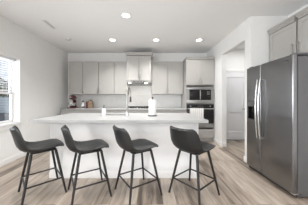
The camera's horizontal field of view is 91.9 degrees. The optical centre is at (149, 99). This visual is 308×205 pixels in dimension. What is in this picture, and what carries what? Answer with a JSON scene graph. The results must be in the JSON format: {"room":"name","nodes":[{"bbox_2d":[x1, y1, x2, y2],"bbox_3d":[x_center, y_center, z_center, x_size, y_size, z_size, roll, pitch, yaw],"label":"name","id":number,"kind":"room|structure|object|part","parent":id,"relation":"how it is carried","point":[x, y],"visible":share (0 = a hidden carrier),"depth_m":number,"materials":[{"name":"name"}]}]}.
{"room":"kitchen","nodes":[
{"label":"kitchen","id":0,"kind":"room"},
{"bbox_2d":[0,15,67,160],"bbox_3d":[-2.810,-0.170,0.250,0.220,2.740,9.700,0,0,0],"label":"wall","id":1,"kind":"structure","parent":0,"point":[43,65],"depth_m":3.48,"materials":[{"name":"paint"}]},
{"bbox_2d":[0,53,21,131],"bbox_3d":[-2.792,-0.138,2.527,0.245,1.435,1.154,0,0,0],"label":"window","id":2,"kind":"structure","parent":1,"relation":"in","point":[6,125],"depth_m":3.09,"materials":[{"name":"white paint"}]},
{"bbox_3d":[-2.890,-0.483,2.525,0.030,0.726,1.132,0,0,0],"label":"sash","id":3,"kind":"part","parent":2,"relation":"part of","materials":[{"name":"white paint"}]},
{"bbox_3d":[-2.855,0.145,2.525,0.030,0.610,1.132,0,0,0],"label":"sash","id":4,"kind":"part","parent":2,"relation":"part of","materials":[{"name":"white paint"}]},
{"bbox_2d":[0,55,15,90],"bbox_3d":[-2.799,-0.510,2.525,0.064,0.664,1.122,0,0,0],"label":"window blind","id":5,"kind":"object","parent":2,"relation":"attached to","point":[1,56],"visible":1,"depth_m":2.90,"materials":[{"name":"white plastic"}]},
{"bbox_3d":[-2.780,-0.495,2.525,0.002,0.604,0.722,0,0,0],"label":"cord","id":6,"kind":"part","parent":5,"relation":"part of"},
{"bbox_3d":[-2.685,0.478,2.527,0.030,0.026,1.153,0,0,0],"label":"sill","id":7,"kind":"part","parent":2,"relation":"part of","materials":[{"name":"white paint"}]},
{"bbox_2d":[0,152,26,166],"bbox_3d":[-2.693,1.147,-0.060,0.014,0.105,8.680,0,0,0],"label":"baseboard","id":8,"kind":"structure","parent":1,"relation":"attached to","point":[19,155],"depth_m":2.91,"materials":[{"name":"white paint"}]},
{"bbox_2d":[68,53,205,106],"bbox_3d":[-0.365,-0.170,4.965,4.670,2.740,0.150,0,0,0],"label":"wall","id":9,"kind":"structure","parent":0,"point":[72,57],"depth_m":4.89,"materials":[{"name":"paint"}]},
{"bbox_2d":[68,62,84,94],"bbox_3d":[-2.293,-0.679,4.705,0.463,1.009,0.366,0,0,0],"label":"upper cabinet","id":10,"kind":"object","parent":9,"relation":"attached to","point":[75,69],"visible":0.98,"depth_m":4.57,"materials":[{"name":"beige paint"}]},
{"bbox_2d":[83,62,115,94],"bbox_3d":[-1.578,-0.679,4.705,0.962,1.009,0.366,0,0,0],"label":"upper cabinet","id":11,"kind":"object","parent":9,"relation":"attached to","point":[98,77],"visible":0.98,"depth_m":4.57,"materials":[{"name":"beige paint"}]},
{"bbox_3d":[-1.819,-0.668,4.569,0.469,0.974,0.019,0,0,0],"label":"door","id":12,"kind":"part","parent":11,"relation":"part of","materials":[{"name":"beige paint"}]},
{"bbox_3d":[-1.337,-0.668,4.569,0.469,0.974,0.019,0,0,0],"label":"door","id":13,"kind":"part","parent":11,"relation":"part of","materials":[{"name":"beige paint"}]},
{"bbox_2d":[114,62,128,94],"bbox_3d":[-0.895,-0.679,4.705,0.397,1.009,0.366,0,0,0],"label":"upper cabinet","id":14,"kind":"object","parent":9,"relation":"attached to","point":[120,68],"visible":0.89,"depth_m":4.57,"materials":[{"name":"beige paint"}]},
{"bbox_2d":[72,95,180,107],"bbox_3d":[-0.765,0.038,4.883,3.570,0.422,0.011,0,0,0],"label":"backsplash","id":15,"kind":"structure","parent":9,"relation":"attached to","point":[109,101],"depth_m":4.88,"materials":[{"name":"tile"}]},
{"bbox_2d":[125,52,152,80],"bbox_3d":[-0.325,-0.987,4.615,0.804,0.824,0.546,0,0,0],"label":"upper cabinet","id":16,"kind":"object","parent":9,"relation":"attached to","point":[138,63],"visible":1,"depth_m":4.39,"materials":[{"name":"beige paint"}]},
{"bbox_3d":[-0.508,-0.941,4.389,0.355,0.719,0.019,0,0,0],"label":"door","id":17,"kind":"part","parent":16,"relation":"part of","materials":[{"name":"beige paint"}]},
{"bbox_2d":[127,81,150,85],"bbox_3d":[-0.325,-0.519,4.614,0.720,0.102,0.523,0,0,0],"label":"range hood","id":18,"kind":"object","parent":16,"relation":"attached to","point":[130,83],"visible":0.99,"depth_m":4.39,"materials":[{"name":"silver metal"}]},
{"bbox_3d":[-0.325,-1.357,4.616,0.804,0.081,0.542,0,0,0],"label":"crown moulding","id":19,"kind":"part","parent":16,"relation":"part of","materials":[{"name":"beige paint"}]},
{"bbox_3d":[-0.141,-0.941,4.389,0.355,0.719,0.019,0,0,0],"label":"door","id":20,"kind":"part","parent":16,"relation":"part of","materials":[{"name":"beige paint"}]},
{"bbox_2d":[151,62,182,94],"bbox_3d":[0.534,-0.679,4.705,0.975,1.009,0.366,0,0,0],"label":"upper cabinet","id":21,"kind":"object","parent":9,"relation":"attached to","point":[166,77],"visible":1,"depth_m":4.57,"materials":[{"name":"beige paint"}]},
{"bbox_3d":[0.291,-0.668,4.569,0.476,0.974,0.019,0,0,0],"label":"door","id":22,"kind":"part","parent":21,"relation":"part of","materials":[{"name":"beige paint"}]},
{"bbox_3d":[0.778,-0.668,4.569,0.476,0.974,0.019,0,0,0],"label":"door","id":23,"kind":"part","parent":21,"relation":"part of","materials":[{"name":"beige paint"}]},
{"bbox_2d":[0,0,307,52],"bbox_3d":[0.750,-1.590,0.250,7.300,0.100,9.700,0,0,0],"label":"ceiling","id":24,"kind":"structure","parent":0,"point":[90,25],"depth_m":2.89,"materials":[{"name":"white paint"}]},
{"bbox_2d":[42,20,56,28],"bbox_3d":[-2.050,-1.536,3.040,0.084,0.008,0.360,0,0,0],"label":"ceiling vent","id":25,"kind":"object","parent":24,"relation":"in","point":[44,21],"visible":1,"depth_m":3.02,"materials":[{"name":"white metal"}]},
{"bbox_2d":[121,13,130,17],"bbox_3d":[-0.437,-1.536,2.710,0.176,0.006,0.176,0,0,0],"label":"recessed light","id":26,"kind":"object","parent":24,"relation":"in","point":[124,15],"visible":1,"depth_m":2.71,"materials":[{"name":"white paint"}]},
{"bbox_2d":[0,140,307,204],"bbox_3d":[0.750,1.250,0.250,7.300,0.100,9.700,0,0,0],"label":"floor","id":27,"kind":"structure","parent":0,"point":[238,183],"depth_m":2.02,"materials":[{"name":"brown wood"}]},
{"bbox_2d":[9,125,66,204],"bbox_3d":[-1.434,0.761,1.917,0.549,0.884,0.469,0,0,-44],"label":"bar stool","id":28,"kind":"object","parent":27,"relation":"on","point":[31,148],"visible":1,"depth_m":1.87,"materials":[{"name":"grey leather"}]},
{"bbox_3d":[-1.562,0.473,1.793,0.192,0.301,0.444,0,0,-44],"label":"backrest","id":29,"kind":"part","parent":28,"relation":"part of","materials":[{"name":"grey leather"}]},
{"bbox_3d":[-1.648,0.922,1.948,0.162,0.553,0.032,0,0,0],"label":"leg","id":30,"kind":"part","parent":28,"relation":"part of","materials":[{"name":"black metal"}]},
{"bbox_3d":[-1.410,0.922,1.702,0.032,0.553,0.162,0,0,2],"label":"leg","id":31,"kind":"part","parent":28,"relation":"part of","materials":[{"name":"black metal"}]},
{"bbox_3d":[-1.405,0.639,1.945,0.270,0.018,0.270,0,0,-44],"label":"seat frame","id":32,"kind":"part","parent":28,"relation":"part of","materials":[{"name":"black metal"}]},
{"bbox_3d":[-1.372,0.596,1.977,0.351,0.074,0.442,0,0,-44],"label":"seat","id":33,"kind":"part","parent":28,"relation":"part of","materials":[{"name":"grey leather"}]},
{"bbox_3d":[-1.400,0.922,2.188,0.032,0.553,0.162,0,0,2],"label":"leg","id":34,"kind":"part","parent":28,"relation":"part of","materials":[{"name":"black metal"}]},
{"bbox_3d":[-1.162,0.922,1.942,0.162,0.553,0.032,0,0,0],"label":"leg","id":35,"kind":"part","parent":28,"relation":"part of","materials":[{"name":"black metal"}]},
{"bbox_2d":[61,110,77,114],"bbox_3d":[-2.301,0.746,4.555,0.478,0.908,0.666,0,0,0],"label":"base cabinet","id":36,"kind":"object","parent":27,"relation":"on","point":[62,111],"visible":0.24,"depth_m":4.27,"materials":[{"name":"beige paint"}]},
{"bbox_2d":[60,108,185,109],"bbox_3d":[-0.767,0.270,4.567,3.586,0.040,0.644,0,0,0],"label":"countertop","id":37,"kind":"structure","parent":36,"relation":"on","point":[63,108],"depth_m":4.25,"materials":[{"name":"white stone"}]},
{"bbox_2d":[67,95,78,107],"bbox_3d":[-2.330,0.049,4.503,0.224,0.402,0.343,0,0,0],"label":"stand mixer","id":38,"kind":"object","parent":37,"relation":"on","point":[71,97],"visible":1,"depth_m":4.41,"materials":[{"name":"red metal"}]},
{"bbox_2d":[88,99,92,107],"bbox_3d":[-1.825,0.117,4.590,0.104,0.265,0.160,0,0,0],"label":"knife block","id":39,"kind":"object","parent":37,"relation":"on","point":[90,103],"visible":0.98,"depth_m":4.52,"materials":[{"name":"beige wood"}]},
{"bbox_2d":[126,106,148,108],"bbox_3d":[-0.325,0.224,4.550,0.750,0.052,0.480,0,0,0],"label":"cooktop","id":40,"kind":"object","parent":37,"relation":"in","point":[129,107],"visible":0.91,"depth_m":4.42,"materials":[{"name":"silver metal"}]},
{"bbox_2d":[61,125,111,204],"bbox_3d":[-0.824,0.761,1.909,0.549,0.884,0.469,0,0,-32],"label":"bar stool","id":41,"kind":"object","parent":27,"relation":"on","point":[95,145],"visible":1,"depth_m":1.85,"materials":[{"name":"grey leather"}]},
{"bbox_3d":[-0.975,0.473,1.814,0.192,0.301,0.444,0,0,-32],"label":"backrest","id":42,"kind":"part","parent":41,"relation":"part of","materials":[{"name":"grey leather"}]},
{"bbox_3d":[-1.027,0.922,1.984,0.162,0.553,0.032,0,0,12],"label":"leg","id":43,"kind":"part","parent":41,"relation":"part of","materials":[{"name":"black metal"}]},
{"bbox_3d":[-0.846,0.922,1.694,0.032,0.553,0.162,0,0,14],"label":"leg","id":44,"kind":"part","parent":41,"relation":"part of","materials":[{"name":"black metal"}]},
{"bbox_3d":[-0.790,0.639,1.930,0.270,0.018,0.270,0,0,-32],"label":"seat frame","id":45,"kind":"part","parent":41,"relation":"part of","materials":[{"name":"black metal"}]},
{"bbox_3d":[-0.751,0.596,1.955,0.351,0.074,0.442,0,0,-32],"label":"seat","id":46,"kind":"part","parent":41,"relation":"part of","materials":[{"name":"grey leather"}]},
{"bbox_3d":[-0.734,0.922,2.166,0.032,0.553,0.162,0,0,14],"label":"leg","id":47,"kind":"part","parent":41,"relation":"part of","materials":[{"name":"black metal"}]},
{"bbox_3d":[-0.553,0.922,1.876,0.162,0.553,0.032,0,0,12],"label":"leg","id":48,"kind":"part","parent":41,"relation":"part of","materials":[{"name":"black metal"}]},
{"bbox_2d":[78,110,111,112],"bbox_3d":[-1.579,0.746,4.555,0.963,0.908,0.666,0,0,0],"label":"base cabinet","id":49,"kind":"object","parent":27,"relation":"on","point":[79,111],"visible":0.12,"depth_m":4.27,"materials":[{"name":"beige paint"}]},
{"bbox_3d":[-1.819,0.385,4.269,0.477,0.150,0.019,0,0,0],"label":"drawer","id":50,"kind":"part","parent":49,"relation":"part of","materials":[{"name":"beige paint"}]},
{"bbox_2d":[112,110,124,112],"bbox_3d":[-0.902,0.746,4.555,0.385,0.908,0.666,0,0,0],"label":"base cabinet","id":51,"kind":"object","parent":27,"relation":"on","point":[113,111],"visible":0.19,"depth_m":4.27,"materials":[{"name":"beige paint"}]},
{"bbox_2d":[49,123,197,177],"bbox_3d":[-0.398,0.767,2.764,2.301,0.866,0.964,0,0,0],"label":"kitchen island","id":52,"kind":"object","parent":27,"relation":"on","point":[165,154],"visible":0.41,"depth_m":2.29,"materials":[{"name":"white paint"}]},
{"bbox_2d":[29,113,208,122],"bbox_3d":[-0.449,0.310,2.715,2.573,0.045,1.170,0,0,0],"label":"island countertop","id":53,"kind":"structure","parent":52,"relation":"on","point":[71,117],"depth_m":2.32,"materials":[{"name":"white stone"}]},
{"bbox_2d":[102,105,105,115],"bbox_3d":[-0.835,0.192,2.699,0.074,0.190,0.075,0,0,0],"label":"soap bottle","id":54,"kind":"object","parent":53,"relation":"on","point":[103,109],"visible":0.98,"depth_m":2.67,"materials":[{"name":"white ceramic"}]},
{"bbox_2d":[122,87,131,115],"bbox_3d":[-0.390,0.021,2.740,0.106,0.532,0.265,0,0,25],"label":"kitchen faucet","id":55,"kind":"object","parent":53,"relation":"on","point":[127,113],"visible":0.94,"depth_m":2.65,"materials":[{"name":"silver metal"}]},
{"bbox_3d":[-0.390,-0.018,2.755,0.030,0.452,0.227,0,0,8],"label":"spout","id":56,"kind":"part","parent":55,"relation":"part of","materials":[{"name":"silver metal"}]},
{"bbox_3d":[0.045,0.114,2.700,0.176,0.348,0.176,0,0,0],"label":"paper towel holder","id":57,"kind":"object","parent":53,"relation":"on","visible":0},
{"bbox_2d":[149,100,155,114],"bbox_3d":[0.045,0.133,2.700,0.136,0.278,0.136,0,0,0],"label":"paper towel roll","id":58,"kind":"object","parent":57,"relation":"on","point":[152,103],"visible":0.9,"depth_m":2.64,"materials":[{"name":"white paper"}]},
{"bbox_3d":[-0.398,1.153,2.746,2.301,0.095,0.928,0,0,0],"label":"baseboard","id":59,"kind":"part","parent":52,"relation":"part of","materials":[{"name":"white paint"}]},
{"bbox_2d":[125,110,148,112],"bbox_3d":[-0.328,0.746,4.555,0.760,0.908,0.666,0,0,0],"label":"base cabinet","id":60,"kind":"object","parent":27,"relation":"on","point":[129,111],"visible":0.12,"depth_m":4.27,"materials":[{"name":"beige paint"}]},
{"bbox_2d":[113,125,162,204],"bbox_3d":[-0.194,0.761,1.926,0.549,0.884,0.469,0,0,-33],"label":"bar stool","id":61,"kind":"object","parent":27,"relation":"on","point":[122,137],"visible":1,"depth_m":1.81,"materials":[{"name":"grey leather"}]},
{"bbox_3d":[-0.398,0.922,1.998,0.162,0.553,0.032,0,0,11],"label":"leg","id":62,"kind":"part","parent":61,"relation":"part of","materials":[{"name":"black metal"}]},
{"bbox_3d":[-0.343,0.473,1.829,0.192,0.301,0.444,0,0,-33],"label":"backrest","id":63,"kind":"part","parent":61,"relation":"part of","materials":[{"name":"grey leather"}]},
{"bbox_3d":[-0.211,0.922,1.711,0.032,0.553,0.162,0,0,13],"label":"leg","id":64,"kind":"part","parent":61,"relation":"part of","materials":[{"name":"black metal"}]},
{"bbox_3d":[-0.160,0.639,1.948,0.270,0.018,0.270,0,0,-33],"label":"seat frame","id":65,"kind":"part","parent":61,"relation":"part of","materials":[{"name":"black metal"}]},
{"bbox_3d":[-0.108,0.922,2.185,0.032,0.553,0.162,0,0,13],"label":"leg","id":66,"kind":"part","parent":61,"relation":"part of","materials":[{"name":"black metal"}]},
{"bbox_3d":[-0.121,0.596,1.973,0.351,0.074,0.442,0,0,-33],"label":"seat","id":67,"kind":"part","parent":61,"relation":"part of","materials":[{"name":"grey leather"}]},
{"bbox_3d":[0.078,0.922,1.899,0.162,0.553,0.032,0,0,11],"label":"leg","id":68,"kind":"part","parent":61,"relation":"part of","materials":[{"name":"black metal"}]},
{"bbox_2d":[156,110,185,112],"bbox_3d":[0.538,0.746,4.555,0.968,0.908,0.666,0,0,0],"label":"base cabinet","id":69,"kind":"object","parent":27,"relation":"on","point":[157,111],"visible":0.11,"depth_m":4.27,"materials":[{"name":"beige paint"}]},
{"bbox_3d":[0.779,0.385,4.269,0.480,0.150,0.019,0,0,0],"label":"drawer","id":70,"kind":"part","parent":69,"relation":"part of","materials":[{"name":"beige paint"}]},
{"bbox_2d":[168,126,219,204],"bbox_3d":[0.532,0.761,1.886,0.549,0.884,0.469,0,0,-40],"label":"bar stool","id":71,"kind":"object","parent":27,"relation":"on","point":[186,140],"visible":1,"depth_m":1.74,"materials":[{"name":"grey leather"}]},
{"bbox_3d":[0.321,0.922,1.932,0.162,0.553,0.032,0,0,4],"label":"leg","id":72,"kind":"part","parent":71,"relation":"part of","materials":[{"name":"black metal"}]},
{"bbox_3d":[0.396,0.473,1.772,0.192,0.301,0.444,0,0,-40],"label":"backrest","id":73,"kind":"part","parent":71,"relation":"part of","materials":[{"name":"grey leather"}]},
{"bbox_3d":[0.585,0.922,2.154,0.032,0.553,0.162,0,0,6],"label":"leg","id":74,"kind":"part","parent":71,"relation":"part of","materials":[{"name":"black metal"}]},
{"bbox_3d":[0.541,0.922,1.670,0.032,0.553,0.162,0,0,6],"label":"leg","id":75,"kind":"part","parent":71,"relation":"part of","materials":[{"name":"black metal"}]},
{"bbox_3d":[0.599,0.596,1.942,0.351,0.074,0.442,0,0,-40],"label":"seat","id":76,"kind":"part","parent":71,"relation":"part of","materials":[{"name":"grey leather"}]},
{"bbox_3d":[0.805,0.922,1.892,0.162,0.553,0.032,0,0,4],"label":"leg","id":77,"kind":"part","parent":71,"relation":"part of","materials":[{"name":"black metal"}]},
{"bbox_2d":[181,57,214,140],"bbox_3d":[1.434,-0.013,4.555,0.808,2.425,0.666,0,0,0],"label":"oven tower","id":78,"kind":"object","parent":27,"relation":"on","point":[197,71],"visible":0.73,"depth_m":4.27,"materials":[{"name":"beige paint"}]},
{"bbox_3d":[1.233,-0.790,4.269,0.398,0.710,0.019,0,0,0],"label":"door","id":79,"kind":"part","parent":78,"relation":"part of","materials":[{"name":"beige paint"}]},
{"bbox_3d":[1.434,-1.193,4.559,0.804,0.064,0.655,0,0,0],"label":"crown moulding","id":80,"kind":"part","parent":78,"relation":"part of","materials":[{"name":"beige paint"}]},
{"bbox_2d":[186,87,213,103],"bbox_3d":[1.434,-0.136,4.482,0.784,0.477,0.494,0,0,0],"label":"microwave","id":81,"kind":"object","parent":78,"relation":"in","point":[194,95],"visible":0.99,"depth_m":4.25,"materials":[{"name":"silver metal"}]},
{"bbox_3d":[1.280,-0.149,4.266,0.308,0.296,0.022,0,0,0],"label":"door","id":82,"kind":"part","parent":81,"relation":"part of","materials":[{"name":"black glass"}]},
{"bbox_3d":[1.594,-0.149,4.266,0.296,0.296,0.022,0,0,0],"label":"control panel","id":83,"kind":"part","parent":81,"relation":"part of","materials":[{"name":"black glass"}]},
{"bbox_2d":[187,104,213,127],"bbox_3d":[1.434,0.459,4.510,0.770,0.658,0.639,0,0,0],"label":"wall oven","id":84,"kind":"object","parent":78,"relation":"in","point":[208,109],"visible":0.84,"depth_m":4.25,"materials":[{"name":"black glass"}]},
{"bbox_2d":[190,108,203,117],"bbox_3d":[1.317,0.410,4.196,0.375,0.360,0.074,0,0,0],"label":"dish towel","id":85,"kind":"object","parent":84,"relation":"hanging from","point":[199,112],"visible":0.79,"depth_m":4.17,"materials":[{"name":"white fabric"}]},
{"bbox_3d":[1.434,0.448,4.263,0.770,0.445,0.031,0,0,0],"label":"door","id":86,"kind":"part","parent":84,"relation":"part of","materials":[{"name":"black glass"}]},
{"bbox_3d":[1.434,0.175,4.263,0.770,0.090,0.029,0,0,0],"label":"control panel","id":87,"kind":"part","parent":84,"relation":"part of","materials":[{"name":"black glass"}]},
{"bbox_3d":[1.434,0.732,4.266,0.770,0.113,0.024,0,0,0],"label":"trim","id":88,"kind":"part","parent":84,"relation":"part of","materials":[{"name":"silver metal"}]},
{"bbox_3d":[1.434,0.960,4.269,0.800,0.250,0.019,0,0,0],"label":"drawer","id":89,"kind":"part","parent":78,"relation":"part of","materials":[{"name":"beige paint"}]},
{"bbox_3d":[1.635,-0.790,4.269,0.398,0.710,0.019,0,0,0],"label":"door","id":90,"kind":"part","parent":78,"relation":"part of","materials":[{"name":"beige paint"}]},
{"bbox_2d":[247,52,307,197],"bbox_3d":[2.063,0.310,2.235,0.814,1.780,0.866,0,0,0],"label":"refrigerator","id":91,"kind":"object","parent":27,"relation":"on","point":[277,90],"visible":1,"depth_m":1.95,"materials":[{"name":"silver metal"}]},
{"bbox_3d":[1.749,0.291,2.501,0.058,1.686,0.335,0,0,0],"label":"freezer door","id":92,"kind":"part","parent":91,"relation":"part of","materials":[{"name":"silver metal"}]},
{"bbox_3d":[1.692,0.140,2.360,0.072,0.924,0.024,0,0,0],"label":"handle","id":93,"kind":"part","parent":91,"relation":"part of","materials":[{"name":"silver metal"}]},
{"bbox_3d":[1.692,0.140,2.300,0.072,0.924,0.024,0,0,0],"label":"handle","id":94,"kind":"part","parent":91,"relation":"part of","materials":[{"name":"silver metal"}]},
{"bbox_3d":[1.749,0.291,2.064,0.058,1.686,0.525,0,0,0],"label":"fridge door","id":95,"kind":"part","parent":91,"relation":"part of","materials":[{"name":"silver metal"}]},
{"bbox_2d":[206,16,256,156],"bbox_3d":[1.907,-0.170,3.810,0.115,2.740,2.160,0,0,0],"label":"wall","id":96,"kind":"structure","parent":0,"point":[245,33],"depth_m":3.75,"materials":[{"name":"paint"}]},
{"bbox_2d":[214,138,226,146],"bbox_3d":[1.901,1.147,4.033,0.129,0.105,0.434,0,0,0],"label":"baseboard","id":97,"kind":"structure","parent":96,"relation":"attached to","point":[221,144],"depth_m":3.88,"materials":[{"name":"white paint"}]},
{"bbox_2d":[226,49,244,68],"bbox_3d":[3.083,-0.170,4.560,2.235,2.740,0.120,0,0,0],"label":"wall","id":98,"kind":"structure","parent":0,"point":[235,59],"depth_m":4.50,"materials":[{"name":"paint"}]},
{"bbox_2d":[226,69,244,139],"bbox_3d":[2.560,0.135,4.455,0.910,2.130,0.085,0,0,0],"label":"door","id":99,"kind":"structure","parent":98,"relation":"in","point":[235,78],"depth_m":4.49,"materials":[{"name":"white paint"}]},
{"bbox_3d":[2.560,0.135,4.489,0.910,2.130,0.018,0,0,0],"label":"casing","id":100,"kind":"part","parent":99,"relation":"part of","materials":[{"name":"white paint"}]},
{"bbox_2d":[257,16,287,65],"bbox_3d":[3.083,-0.170,2.788,2.235,2.740,0.115,0,0,0],"label":"wall","id":101,"kind":"structure","parent":0,"point":[264,23],"depth_m":2.73,"materials":[{"name":"paint"}]},
{"bbox_2d":[288,4,307,17],"bbox_3d":[2.580,-0.170,-0.935,0.120,2.740,7.330,0,0,0],"label":"wall","id":102,"kind":"structure","parent":0,"point":[306,5],"depth_m":2.53,"materials":[{"name":"paint"}]},
{"bbox_2d":[267,14,307,60],"bbox_3d":[2.325,-0.965,2.465,0.386,0.610,0.514,0,0,0],"label":"upper cabinet","id":103,"kind":"object","parent":102,"relation":"attached to","point":[284,35],"visible":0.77,"depth_m":2.41,"materials":[{"name":"beige paint"}]},
{"bbox_3d":[2.312,-1.226,2.466,0.355,0.089,0.511,0,0,0],"label":"crown moulding","id":104,"kind":"part","parent":103,"relation":"part of","materials":[{"name":"beige paint"}]},
{"bbox_3d":[2.179,-0.919,2.461,0.019,0.511,0.482,0,0,0],"label":"door","id":105,"kind":"part","parent":103,"relation":"part of","materials":[{"name":"beige paint"}]},
{"bbox_2d":[295,6,307,54],"bbox_3d":[2.325,-0.965,1.901,0.386,0.610,0.603,0,0,0],"label":"upper cabinet","id":106,"kind":"object","parent":102,"relation":"attached to","point":[302,43],"visible":0.79,"depth_m":2.12,"materials":[{"name":"beige paint"}]},
{"bbox_3d":[2.312,-1.226,1.902,0.355,0.089,0.600,0,0,0],"label":"crown moulding","id":107,"kind":"part","parent":106,"relation":"part of","materials":[{"name":"beige paint"}]},
{"bbox_3d":[2.179,-0.919,1.897,0.019,0.511,0.588,0,0,0],"label":"door","id":108,"kind":"part","parent":106,"relation":"part of","materials":[{"name":"beige paint"}]},
{"label":"outside","id":109,"kind":"structure","parent":0,"visible":0},
{"bbox_3d":[-21.450,2.150,20.000,37.100,0.200,50.000,0,0,0],"label":"ground","id":110,"kind":"structure","parent":109,"visible":0},
{"bbox_2d":[0,97,9,112],"bbox_3d":[-12.500,0.900,11.060,15.120,2.300,0.160,0,0,0],"label":"fence","id":111,"kind":"object","parent":110,"relation":"on","point":[3,100],"visible":0.02,"depth_m":10.98,"materials":[{"name":"white paint"}]},
{"bbox_2d":[0,113,9,120],"bbox_3d":[-8.500,1.440,7.750,5.400,1.220,3.900,0,0,0],"label":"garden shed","id":112,"kind":"object","parent":110,"relation":"on","point":[3,116],"visible":0.02,"depth_m":8.87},
{"bbox_2d":[0,83,9,105],"bbox_3d":[-13.235,0.286,13.060,15.757,3.588,3.112,0,0,0],"label":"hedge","id":113,"kind":"object","parent":110,"relation":"on","point":[4,85],"visible":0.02,"depth_m":12.72,"materials":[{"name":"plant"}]},
{"bbox_2d":[0,78,9,105],"bbox_3d":[-23.243,-1.185,20.414,8.000,6.470,8.800,0,0,-45],"label":"house","id":114,"kind":"structure","parent":110,"relation":"on","point":[1,79],"depth_m":19.08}
]}

